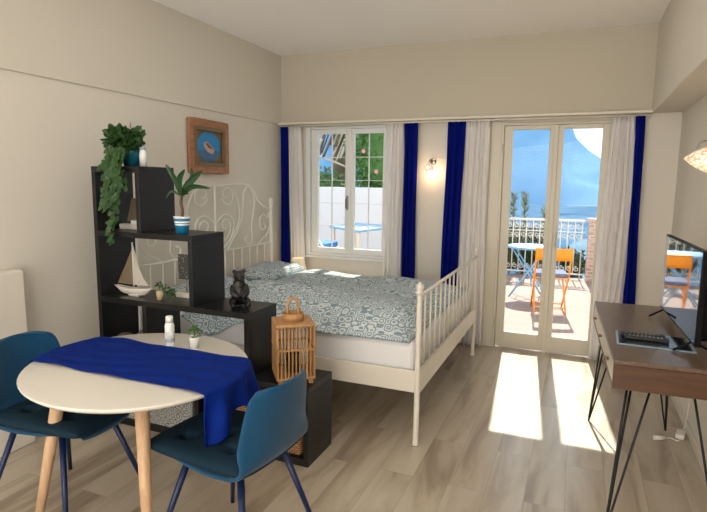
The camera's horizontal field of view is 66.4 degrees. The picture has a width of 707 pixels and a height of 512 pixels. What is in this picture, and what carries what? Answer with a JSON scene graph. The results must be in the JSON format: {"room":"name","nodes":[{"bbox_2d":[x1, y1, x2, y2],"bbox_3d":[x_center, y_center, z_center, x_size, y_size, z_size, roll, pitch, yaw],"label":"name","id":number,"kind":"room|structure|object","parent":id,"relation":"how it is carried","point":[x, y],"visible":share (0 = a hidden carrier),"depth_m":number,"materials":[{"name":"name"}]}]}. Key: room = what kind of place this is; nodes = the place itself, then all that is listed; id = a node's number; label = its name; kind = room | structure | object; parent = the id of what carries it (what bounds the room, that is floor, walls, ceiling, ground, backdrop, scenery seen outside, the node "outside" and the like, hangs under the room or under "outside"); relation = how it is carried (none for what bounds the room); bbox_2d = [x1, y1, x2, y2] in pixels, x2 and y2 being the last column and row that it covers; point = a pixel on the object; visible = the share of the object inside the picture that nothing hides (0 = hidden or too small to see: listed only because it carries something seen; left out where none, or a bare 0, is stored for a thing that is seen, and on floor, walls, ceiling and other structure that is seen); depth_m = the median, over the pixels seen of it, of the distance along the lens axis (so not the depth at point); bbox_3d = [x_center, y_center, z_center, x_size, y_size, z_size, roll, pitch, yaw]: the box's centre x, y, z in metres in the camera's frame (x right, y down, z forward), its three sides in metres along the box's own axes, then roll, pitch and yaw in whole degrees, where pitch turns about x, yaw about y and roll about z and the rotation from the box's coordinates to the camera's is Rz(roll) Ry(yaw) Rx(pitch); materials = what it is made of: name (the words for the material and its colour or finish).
{"room":"studio apartment","nodes":[
{"label":"studio apartment","id":0,"kind":"room"},
{"bbox_2d":[0,0,280,457],"bbox_3d":[-2.285,-0.256,2.617,0.350,2.904,7.850,4,8,22],"label":"wall","id":1,"kind":"structure","parent":0,"point":[70,69],"depth_m":3.64,"materials":[{"name":"paint"}]},
{"bbox_2d":[186,117,228,174],"bbox_3d":[-1.264,-0.954,4.735,0.039,0.470,0.550,4,8,22],"label":"framed picture","id":2,"kind":"object","parent":1,"relation":"attached to","point":[207,140],"visible":0.98,"depth_m":4.71,"materials":[{"name":"brown wood"}]},
{"bbox_2d":[0,273,706,511],"bbox_3d":[-1.409,1.012,4.766,8.400,0.170,12.550,4,8,22],"label":"floor","id":3,"kind":"structure","parent":0,"point":[502,429],"depth_m":3.15,"materials":[{"name":"laminate"}]},
{"bbox_2d":[0,331,137,511],"bbox_3d":[-1.405,0.809,2.600,0.566,0.826,0.523,3,8,18],"label":"shell chair","id":4,"kind":"object","parent":3,"relation":"on","point":[17,350],"visible":0.34,"depth_m":2.60,"materials":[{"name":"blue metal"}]},
{"bbox_2d":[0,399,128,438],"bbox_3d":[-1.349,0.733,2.571,0.553,0.068,0.453,3,8,18],"label":"seat cushion","id":5,"kind":"object","parent":4,"relation":"on","point":[26,415],"visible":0.48,"depth_m":2.40,"materials":[{"name":"teal fabric"}]},
{"bbox_2d":[17,333,247,511],"bbox_3d":[-0.990,0.864,2.539,1.038,0.743,0.986,4,8,22],"label":"dining table","id":6,"kind":"object","parent":3,"relation":"on","point":[59,388],"visible":0.66,"depth_m":2.18,"materials":[{"name":"white paint"}]},
{"bbox_2d":[30,337,259,447],"bbox_3d":[-0.956,0.590,2.522,1.115,0.228,0.472,4,8,22],"label":"table runner","id":7,"kind":"object","parent":6,"relation":"on","point":[226,383],"visible":0.98,"depth_m":2.41,"materials":[{"name":"blue fabric"}]},
{"bbox_2d":[165,315,174,346],"bbox_3d":[-0.929,0.382,2.729,0.048,0.162,0.048,4,8,22],"label":"lotion bottle","id":8,"kind":"object","parent":6,"relation":"on","point":[169,325],"visible":0.94,"depth_m":2.71,"materials":[{"name":"white plastic"}]},
{"bbox_2d":[165,331,174,342],"bbox_3d":[-0.929,0.405,2.732,0.048,0.055,0.048,4,8,22],"label":"print","id":9,"kind":"object","parent":8,"relation":"attached to","point":[169,335],"depth_m":2.71},
{"bbox_2d":[186,325,201,348],"bbox_3d":[-0.807,0.404,2.729,0.076,0.120,0.071,4,8,22],"label":"potted succulent","id":10,"kind":"object","parent":6,"relation":"on","point":[193,339],"visible":1,"depth_m":2.72,"materials":[{"name":"white ceramic"}]},
{"bbox_2d":[189,335,199,348],"bbox_3d":[-0.806,0.435,2.733,0.055,0.058,0.055,4,8,22],"label":"pot","id":11,"kind":"object","parent":10,"relation":"on","point":[193,339],"depth_m":2.72,"materials":[{"name":"white ceramic"}]},
{"bbox_2d":[91,166,331,467],"bbox_3d":[-0.884,0.293,3.323,1.516,1.659,0.309,4,8,22],"label":"bookshelf","id":12,"kind":"object","parent":3,"relation":"on","point":[118,311],"visible":0.62,"depth_m":3.31,"materials":[{"name":"black laminate"}]},
{"bbox_2d":[96,121,145,245],"bbox_3d":[-1.460,-0.458,3.404,0.329,0.769,0.326,4,8,22],"label":"trailing ivy","id":13,"kind":"object","parent":12,"relation":"on","point":[124,142],"visible":0.98,"depth_m":3.29,"materials":[{"name":"plant"}]},
{"bbox_2d":[123,150,139,165],"bbox_3d":[-1.401,-0.613,3.407,0.132,0.100,0.132,4,8,22],"label":"pot","id":14,"kind":"object","parent":13,"relation":"on","point":[132,159],"depth_m":3.36,"materials":[{"name":"teal ceramic"}]},
{"bbox_2d":[118,332,131,335],"bbox_3d":[-1.492,0.562,3.566,0.154,0.124,0.120,4,8,22],"label":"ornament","id":15,"kind":"object","parent":12,"relation":"on","point":[122,333],"visible":0.19,"depth_m":3.54,"materials":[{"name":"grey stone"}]},
{"bbox_2d":[119,198,136,229],"bbox_3d":[-1.417,-0.274,3.502,0.210,0.200,0.071,4,8,22],"label":"boat","id":16,"kind":"object","parent":12,"relation":"on","point":[132,210],"visible":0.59,"depth_m":3.50,"materials":[{"name":"white wood"}]},
{"bbox_2d":[115,242,152,295],"bbox_3d":[-1.416,0.083,3.472,0.311,0.345,0.060,4,8,22],"label":"ornament","id":17,"kind":"object","parent":12,"relation":"on","point":[131,273],"visible":1,"depth_m":3.47,"materials":[{"name":"white wood"}]},
{"bbox_2d":[139,147,146,166],"bbox_3d":[-1.318,-0.620,3.382,0.048,0.122,0.048,4,8,22],"label":"jar","id":18,"kind":"object","parent":12,"relation":"on","point":[142,153],"visible":0.91,"depth_m":3.37,"materials":[{"name":"ceramic"}]},
{"bbox_2d":[127,401,194,426],"bbox_3d":[-1.238,0.878,3.549,0.675,0.350,0.285,4,8,22],"label":"storage box","id":19,"kind":"object","parent":12,"relation":"on","point":[170,416],"visible":0.03,"depth_m":3.37,"materials":[{"name":"white fabric"}]},
{"bbox_2d":[154,281,176,300],"bbox_3d":[-1.177,0.216,3.357,0.161,0.118,0.076,3,8,13],"label":"trailing plant","id":20,"kind":"object","parent":12,"relation":"on","point":[160,293],"visible":1,"depth_m":3.35,"materials":[{"name":"green plant"}]},
{"bbox_2d":[175,254,188,297],"bbox_3d":[-1.064,0.127,3.440,0.140,0.275,0.060,4,8,22],"label":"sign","id":21,"kind":"object","parent":12,"relation":"on","point":[182,258],"visible":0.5,"depth_m":3.43,"materials":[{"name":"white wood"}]},
{"bbox_2d":[165,164,209,233],"bbox_3d":[-0.974,-0.337,3.216,0.309,0.414,0.148,4,8,22],"label":"dracaena","id":22,"kind":"object","parent":12,"relation":"on","point":[182,223],"visible":1,"depth_m":3.21,"materials":[{"name":"green plant"}]},
{"bbox_2d":[173,216,190,233],"bbox_3d":[-1.032,-0.187,3.254,0.100,0.105,0.100,4,8,22],"label":"pot","id":23,"kind":"object","parent":22,"relation":"on","point":[182,223],"depth_m":3.22,"materials":[{"name":"blue ceramic"}]},
{"bbox_2d":[229,269,250,308],"bbox_3d":[-0.676,0.190,3.206,0.126,0.220,0.149,-2,8,-17],"label":"bear figurine","id":24,"kind":"object","parent":12,"relation":"on","point":[239,290],"visible":1,"depth_m":3.18,"materials":[{"name":"black ceramic"}]},
{"bbox_2d":[236,386,302,454],"bbox_3d":[-0.545,0.926,3.267,0.659,0.347,0.292,4,8,22],"label":"rattan basket","id":25,"kind":"object","parent":12,"relation":"on","point":[297,449],"visible":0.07,"depth_m":3.06,"materials":[{"name":"brown wicker"}]},
{"bbox_2d":[271,297,315,384],"bbox_3d":[-0.344,0.468,3.074,0.222,0.477,0.222,-1,8,-15],"label":"lantern","id":26,"kind":"object","parent":12,"relation":"on","point":[296,319],"visible":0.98,"depth_m":3.01,"materials":[{"name":"brown wicker"}]},
{"bbox_2d":[167,369,311,511],"bbox_3d":[-0.483,0.864,2.280,0.566,0.826,0.523,5,9,28],"label":"shell chair","id":27,"kind":"object","parent":3,"relation":"on","point":[275,418],"visible":0.61,"depth_m":2.07,"materials":[{"name":"teal plastic"}]},
{"bbox_2d":[151,410,303,477],"bbox_3d":[-0.538,0.779,2.299,0.553,0.068,0.453,5,9,28],"label":"seat cushion","id":28,"kind":"object","parent":27,"relation":"on","point":[184,442],"visible":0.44,"depth_m":2.18,"materials":[{"name":"teal fabric"}]},
{"bbox_2d":[135,183,478,446],"bbox_3d":[-0.242,0.198,4.440,2.192,1.559,1.937,4,8,22],"label":"double bed","id":29,"kind":"object","parent":3,"relation":"on","point":[414,381],"visible":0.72,"depth_m":3.68,"materials":[{"name":"beige metal"}]},
{"bbox_2d":[180,290,469,369],"bbox_3d":[-0.241,0.467,4.475,2.080,0.243,1.835,4,8,22],"label":"mattress","id":30,"kind":"object","parent":29,"relation":"on","point":[396,354],"visible":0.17,"depth_m":3.43,"materials":[{"name":"white fabric"}]},
{"bbox_2d":[165,276,246,291],"bbox_3d":[-1.156,0.272,4.349,0.460,0.156,0.720,4,9,25],"label":"pillow","id":31,"kind":"object","parent":30,"relation":"on","point":[228,280],"visible":0.12,"depth_m":4.22,"materials":[{"name":"fabric"}]},
{"bbox_2d":[239,261,304,280],"bbox_3d":[-0.795,0.153,5.209,0.460,0.166,0.720,3,8,19],"label":"pillow","id":32,"kind":"object","parent":30,"relation":"on","point":[266,270],"visible":0.74,"depth_m":4.99,"materials":[{"name":"fabric"}]},
{"bbox_2d":[181,280,443,342],"bbox_3d":[-0.263,0.374,3.938,1.694,0.319,0.970,4,8,22],"label":"duvet","id":33,"kind":"object","parent":30,"relation":"on","point":[337,311],"visible":0.73,"depth_m":3.62,"materials":[{"name":"fabric"}]},
{"bbox_2d":[276,269,465,307],"bbox_3d":[0.105,0.239,4.811,1.689,0.118,0.908,4,8,22],"label":"duvet","id":34,"kind":"object","parent":30,"relation":"on","point":[393,285],"visible":0.67,"depth_m":4.63,"materials":[{"name":"fabric"}]},
{"bbox_2d":[319,187,382,249],"bbox_3d":[-0.796,-0.511,9.905,5.450,1.510,0.200,4,8,22],"label":"wall","id":35,"kind":"structure","parent":3,"relation":"on","point":[361,193],"depth_m":9.43,"materials":[{"name":"white paint"}]},
{"bbox_2d":[329,223,381,248],"bbox_3d":[0.035,0.050,7.852,0.826,0.975,1.105,6,9,34],"label":"garden table","id":36,"kind":"object","parent":3,"relation":"on","point":[358,230],"visible":0.41,"depth_m":7.54,"materials":[{"name":"blue metal"}]},
{"bbox_2d":[508,243,542,296],"bbox_3d":[2.508,0.219,7.744,0.610,0.741,0.610,4,8,22],"label":"bistro table","id":37,"kind":"object","parent":3,"relation":"on","point":[518,246],"visible":0.72,"depth_m":7.64,"materials":[{"name":"blue metal"}]},
{"bbox_2d":[507,217,585,279],"bbox_3d":[3.015,-0.155,9.448,1.880,1.020,0.040,4,8,22],"label":"balcony railing","id":38,"kind":"object","parent":3,"relation":"on","point":[510,218],"visible":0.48,"depth_m":9.30,"materials":[{"name":"white metal"}]},
{"bbox_2d":[530,248,572,314],"bbox_3d":[2.487,0.296,6.831,0.433,0.837,0.486,2,8,12],"label":"folding chair","id":39,"kind":"object","parent":3,"relation":"on","point":[562,254],"visible":0.74,"depth_m":6.64,"materials":[{"name":"orange metal"}]},
{"bbox_2d":[532,268,568,277],"bbox_3d":[2.497,0.216,6.863,0.400,0.050,0.380,2,8,12],"label":"seat cushion","id":40,"kind":"object","parent":39,"relation":"on","point":[559,273],"visible":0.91,"depth_m":6.72,"materials":[{"name":"white fabric"}]},
{"bbox_2d":[585,218,595,281],"bbox_3d":[4.140,-0.096,9.007,0.500,1.050,0.360,4,8,22],"label":"pillar","id":41,"kind":"structure","parent":3,"relation":"on","point":[591,221],"depth_m":8.93,"materials":[{"name":"brick"}]},
{"bbox_2d":[588,301,706,511],"bbox_3d":[1.608,0.815,2.986,0.509,0.826,1.405,4,8,20],"label":"desk","id":42,"kind":"object","parent":3,"relation":"on","point":[667,373],"visible":0.85,"depth_m":2.48,"materials":[{"name":"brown wood"}]},
{"bbox_2d":[615,330,696,353],"bbox_3d":[1.515,0.428,2.727,0.340,0.007,0.270,4,9,24],"label":"tray","id":43,"kind":"object","parent":42,"relation":"on","point":[674,342],"visible":0.74,"depth_m":2.67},
{"bbox_2d":[621,331,664,337],"bbox_3d":[1.489,0.406,2.779,0.200,0.020,0.044,3,8,18],"label":"remote control","id":44,"kind":"object","parent":43,"relation":"on","point":[622,332],"visible":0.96,"depth_m":2.77,"materials":[{"name":"black plastic"}]},
{"bbox_2d":[624,333,668,343],"bbox_3d":[1.475,0.414,2.720,0.200,0.020,0.044,4,9,25],"label":"remote control","id":45,"kind":"object","parent":43,"relation":"on","point":[627,336],"visible":1,"depth_m":2.71,"materials":[{"name":"black plastic"}]},
{"bbox_2d":[649,234,706,350],"bbox_3d":[1.738,0.167,2.867,0.176,0.489,0.900,4,8,20],"label":"television","id":46,"kind":"object","parent":42,"relation":"on","point":[683,299],"visible":1,"depth_m":2.69,"materials":[{"name":"black plastic"}]},
{"bbox_2d":[653,427,684,440],"bbox_3d":[2.025,1.136,3.413,0.296,0.034,0.088,-3,8,-23],"label":"plug","id":47,"kind":"object","parent":3,"relation":"on","point":[655,437],"visible":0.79,"depth_m":3.38,"materials":[{"name":"white plastic"}]},
{"bbox_3d":[-0.464,0.141,7.055,0.464,1.001,0.492,4,8,22],"label":"garden chair","id":48,"kind":"object","parent":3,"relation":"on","visible":0},
{"bbox_2d":[319,240,337,246],"bbox_3d":[-0.440,-0.150,7.030,0.350,0.080,0.400,4,8,22],"label":"seat cushion","id":49,"kind":"object","parent":48,"relation":"on","point":[326,243],"visible":0.35,"depth_m":7.00,"materials":[{"name":"blue fabric"}]},
{"bbox_3d":[-0.592,0.541,5.809,0.300,0.500,0.200,4,8,22],"label":"bedside table","id":50,"kind":"object","parent":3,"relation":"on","visible":0},
{"bbox_2d":[291,257,306,270],"bbox_3d":[-0.592,0.157,5.758,0.200,0.275,0.201,4,8,22],"label":"bedside lamp","id":51,"kind":"object","parent":50,"relation":"on","point":[299,260],"visible":0.21,"depth_m":5.70,"materials":[{"name":"white ceramic"}]},
{"bbox_2d":[152,0,669,55],"bbox_3d":[-0.472,-1.611,1.598,4.400,0.100,8.100,4,8,22],"label":"ceiling","id":52,"kind":"structure","parent":0,"point":[280,27],"depth_m":4.38,"materials":[{"name":"paint"}]},
{"bbox_2d":[281,22,682,337],"bbox_3d":[0.992,-0.590,5.351,3.790,2.904,0.250,4,8,22],"label":"wall","id":53,"kind":"structure","parent":0,"point":[612,68],"depth_m":5.00,"materials":[{"name":"paint"}]},
{"bbox_2d":[424,158,446,171],"bbox_3d":[0.806,-0.882,5.210,0.229,0.136,0.180,4,8,22],"label":"wall lamp","id":54,"kind":"object","parent":53,"relation":"attached to","point":[428,167],"visible":0.95,"depth_m":5.19,"materials":[{"name":"silver metal"}]},
{"bbox_2d":[280,114,650,261],"bbox_3d":[0.861,-0.600,5.307,3.520,1.412,0.189,4,8,22],"label":"window","id":55,"kind":"structure","parent":53,"relation":"in","point":[313,249],"depth_m":5.72,"materials":[{"name":"white paint"}]},
{"bbox_2d":[280,127,289,262],"bbox_3d":[-0.754,-0.322,5.926,0.119,2.135,0.058,4,8,22],"label":"curtain","id":56,"kind":"object","parent":55,"relation":"hanging from","point":[285,230],"visible":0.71,"depth_m":5.88,"materials":[{"name":"fabric"}]},
{"bbox_2d":[289,127,304,260],"bbox_3d":[-0.614,-0.312,5.869,0.209,2.135,0.058,4,8,22],"label":"sheer curtain","id":57,"kind":"object","parent":55,"relation":"hanging from","point":[295,133],"visible":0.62,"depth_m":5.82,"materials":[{"name":"white fabric"}]},
{"bbox_2d":[383,123,403,276],"bbox_3d":[0.387,-0.244,5.459,0.193,2.135,0.058,4,8,22],"label":"sheer curtain","id":58,"kind":"object","parent":55,"relation":"hanging from","point":[394,136],"visible":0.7,"depth_m":5.42,"materials":[{"name":"white fabric"}]},
{"bbox_2d":[401,123,417,278],"bbox_3d":[0.546,-0.234,5.394,0.148,2.135,0.058,4,8,22],"label":"curtain","id":59,"kind":"object","parent":55,"relation":"hanging from","point":[410,129],"visible":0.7,"depth_m":5.34,"materials":[{"name":"fabric"}]},
{"bbox_2d":[440,121,465,285],"bbox_3d":[0.946,-0.206,5.230,0.203,2.135,0.058,4,8,22],"label":"curtain","id":60,"kind":"object","parent":55,"relation":"hanging from","point":[454,165],"visible":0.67,"depth_m":5.18,"materials":[{"name":"fabric"}]},
{"bbox_2d":[458,121,490,345],"bbox_3d":[1.135,-0.194,5.152,0.253,2.135,0.058,4,8,22],"label":"sheer curtain","id":61,"kind":"object","parent":55,"relation":"hanging from","point":[473,222],"visible":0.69,"depth_m":5.11,"materials":[{"name":"white fabric"}]},
{"bbox_2d":[588,116,635,360],"bbox_3d":[2.253,-0.117,4.694,0.254,2.135,0.058,4,8,22],"label":"sheer curtain","id":62,"kind":"object","parent":55,"relation":"hanging from","point":[612,246],"visible":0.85,"depth_m":4.67,"materials":[{"name":"white fabric"}]},
{"bbox_2d":[623,116,645,303],"bbox_3d":[2.401,-0.107,4.633,0.119,2.135,0.058,4,8,22],"label":"curtain","id":63,"kind":"object","parent":55,"relation":"hanging from","point":[629,293],"visible":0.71,"depth_m":4.60,"materials":[{"name":"fabric"}]},
{"bbox_2d":[278,110,652,125],"bbox_3d":[0.839,-1.306,5.138,3.542,0.024,0.085,4,8,22],"label":"trim","id":64,"kind":"structure","parent":53,"relation":"attached to","point":[626,111],"depth_m":4.98,"materials":[{"name":"beige paint"}]},
{"bbox_2d":[481,120,612,356],"bbox_3d":[1.800,-0.153,4.986,1.125,2.155,0.144,4,8,22],"label":"door","id":65,"kind":"structure","parent":53,"relation":"in","point":[502,134],"depth_m":5.05,"materials":[{"name":"beige paint"}]},
{"bbox_2d":[652,0,706,460],"bbox_3d":[1.294,-0.013,1.151,0.480,2.904,7.850,4,8,22],"label":"wall","id":66,"kind":"structure","parent":0,"point":[680,84],"depth_m":3.65,"materials":[{"name":"paint"}]},
{"bbox_2d":[675,398,690,439],"bbox_3d":[2.110,0.829,3.419,0.061,0.643,0.176,7,10,37],"label":"strip","id":67,"kind":"object","parent":66,"relation":"attached to","point":[681,434],"visible":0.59,"depth_m":3.43,"materials":[{"name":"white plastic"}]},
{"bbox_2d":[675,429,685,439],"bbox_3d":[2.081,1.135,3.434,0.050,0.030,0.100,7,10,37],"label":"socket","id":68,"kind":"object","parent":67,"relation":"attached to","point":[681,434],"depth_m":3.41,"materials":[{"name":"white plastic"}]},
{"bbox_2d":[670,396,706,478],"bbox_3d":[1.222,1.402,1.258,0.015,0.070,7.650,4,8,22],"label":"baseboard","id":69,"kind":"structure","parent":66,"relation":"attached to","point":[693,441],"depth_m":3.38,"materials":[{"name":"beige paint"}]},
{"bbox_2d":[683,140,706,172],"bbox_3d":[2.057,-0.578,3.130,0.186,0.194,0.186,-2,8,-20],"label":"wall lamp","id":70,"kind":"object","parent":66,"relation":"attached to","point":[697,159],"visible":1,"depth_m":3.11,"materials":[{"name":"beige glass"}]},
{"label":"outside","id":71,"kind":"structure","parent":0,"visible":0},
{"bbox_2d":[342,133,383,187],"bbox_3d":[0.680,-1.229,9.996,1.851,4.103,1.160,4,8,22],"label":"hedge","id":72,"kind":"object","parent":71,"point":[376,139],"visible":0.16,"depth_m":9.72,"materials":[{"name":"green plant"}]},
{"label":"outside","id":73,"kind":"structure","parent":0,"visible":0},
{"bbox_3d":[1.519,0.699,11.858,10.000,0.200,2.740,4,8,22],"label":"ground","id":74,"kind":"structure","parent":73,"visible":0},
{"bbox_2d":[320,134,356,185],"bbox_3d":[-0.478,-1.887,11.396,1.404,5.005,0.795,4,8,22],"label":"palm tree","id":75,"kind":"object","parent":74,"relation":"on","point":[338,149],"visible":0.12,"depth_m":11.15,"materials":[{"name":"brown plant"}]},
{"bbox_2d":[320,155,344,166],"bbox_3d":[-0.436,-1.934,11.010,0.927,0.362,0.052,6,9,32],"label":"branch","id":76,"kind":"object","parent":75,"relation":"attached to","point":[328,159],"visible":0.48,"depth_m":10.96,"materials":[{"name":"white wood"}]},
{"bbox_2d":[507,192,518,272],"bbox_3d":[2.893,-0.161,9.880,0.174,2.071,0.180,4,8,22],"label":"leafy plant","id":77,"kind":"object","parent":74,"relation":"on","point":[512,204],"visible":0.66,"depth_m":9.81,"materials":[{"name":"green plant"}]},
{"bbox_2d":[518,190,529,273],"bbox_3d":[3.084,-0.163,9.855,0.185,2.088,0.185,4,8,22],"label":"leafy plant","id":78,"kind":"object","parent":74,"relation":"on","point":[524,198],"visible":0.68,"depth_m":9.77,"materials":[{"name":"green plant"}]},
{"bbox_2d":[507,223,541,273],"bbox_3d":[3.173,0.100,10.124,1.120,1.495,0.711,4,8,22],"label":"shrub","id":79,"kind":"object","parent":74,"relation":"on","point":[529,240],"visible":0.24,"depth_m":9.90,"materials":[{"name":"green plant"}]},
{"bbox_2d":[539,204,545,267],"bbox_3d":[3.387,-0.014,9.694,0.184,1.844,0.186,4,8,22],"label":"leafy plant","id":80,"kind":"object","parent":74,"relation":"on","point":[542,210],"visible":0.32,"depth_m":9.62,"materials":[{"name":"green plant"}]},
{"bbox_2d":[556,246,585,278],"bbox_3d":[3.979,0.350,9.866,0.622,1.090,0.542,4,8,22],"label":"shrub","id":81,"kind":"object","parent":74,"relation":"on","point":[576,254],"visible":0.51,"depth_m":9.72,"materials":[{"name":"green plant"}]},
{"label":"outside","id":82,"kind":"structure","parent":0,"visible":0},
{"bbox_2d":[356,183,570,274],"bbox_3d":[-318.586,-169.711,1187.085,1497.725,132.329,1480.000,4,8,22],"label":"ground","id":83,"kind":"structure","parent":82,"point":[534,210],"depth_m":891.52,"materials":[{"name":"blue"}]},
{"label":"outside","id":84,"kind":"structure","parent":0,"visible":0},
{"bbox_2d":[541,205,596,214],"bbox_3d":[554.549,-116.096,1341.751,600.000,3.000,479.997,4,8,22],"label":"sea","id":85,"kind":"structure","parent":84,"point":[592,210],"depth_m":1320.80,"materials":[{"name":"blue liquid"}]},
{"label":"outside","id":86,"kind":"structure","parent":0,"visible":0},
{"bbox_2d":[569,239,586,278],"bbox_3d":[233.040,-0.086,486.922,75.864,0.001,300.000,4,8,22],"label":"lake","id":87,"kind":"structure","parent":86,"point":[584,241],"depth_m":558.31,"materials":[{"name":"liquid"}]},
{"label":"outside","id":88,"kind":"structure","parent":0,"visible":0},
{"bbox_2d":[556,213,596,277],"bbox_3d":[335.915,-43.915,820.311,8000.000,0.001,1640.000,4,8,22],"label":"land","id":89,"kind":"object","parent":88,"point":[576,216],"visible":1,"depth_m":899.61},
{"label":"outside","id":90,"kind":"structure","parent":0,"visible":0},
{"bbox_2d":[320,129,600,206],"bbox_3d":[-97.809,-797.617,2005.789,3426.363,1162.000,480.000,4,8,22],"label":"sky","id":91,"kind":"structure","parent":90,"point":[580,166],"depth_m":1696.36,"materials":[{"name":"blue"}]},
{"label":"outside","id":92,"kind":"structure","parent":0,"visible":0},
{"bbox_2d":[320,166,344,186],"bbox_3d":[-0.788,-0.582,10.864,1.570,2.552,0.952,4,8,22],"label":"round shrub","id":93,"kind":"object","parent":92,"point":[323,177],"visible":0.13,"depth_m":10.47,"materials":[{"name":"green plant"}]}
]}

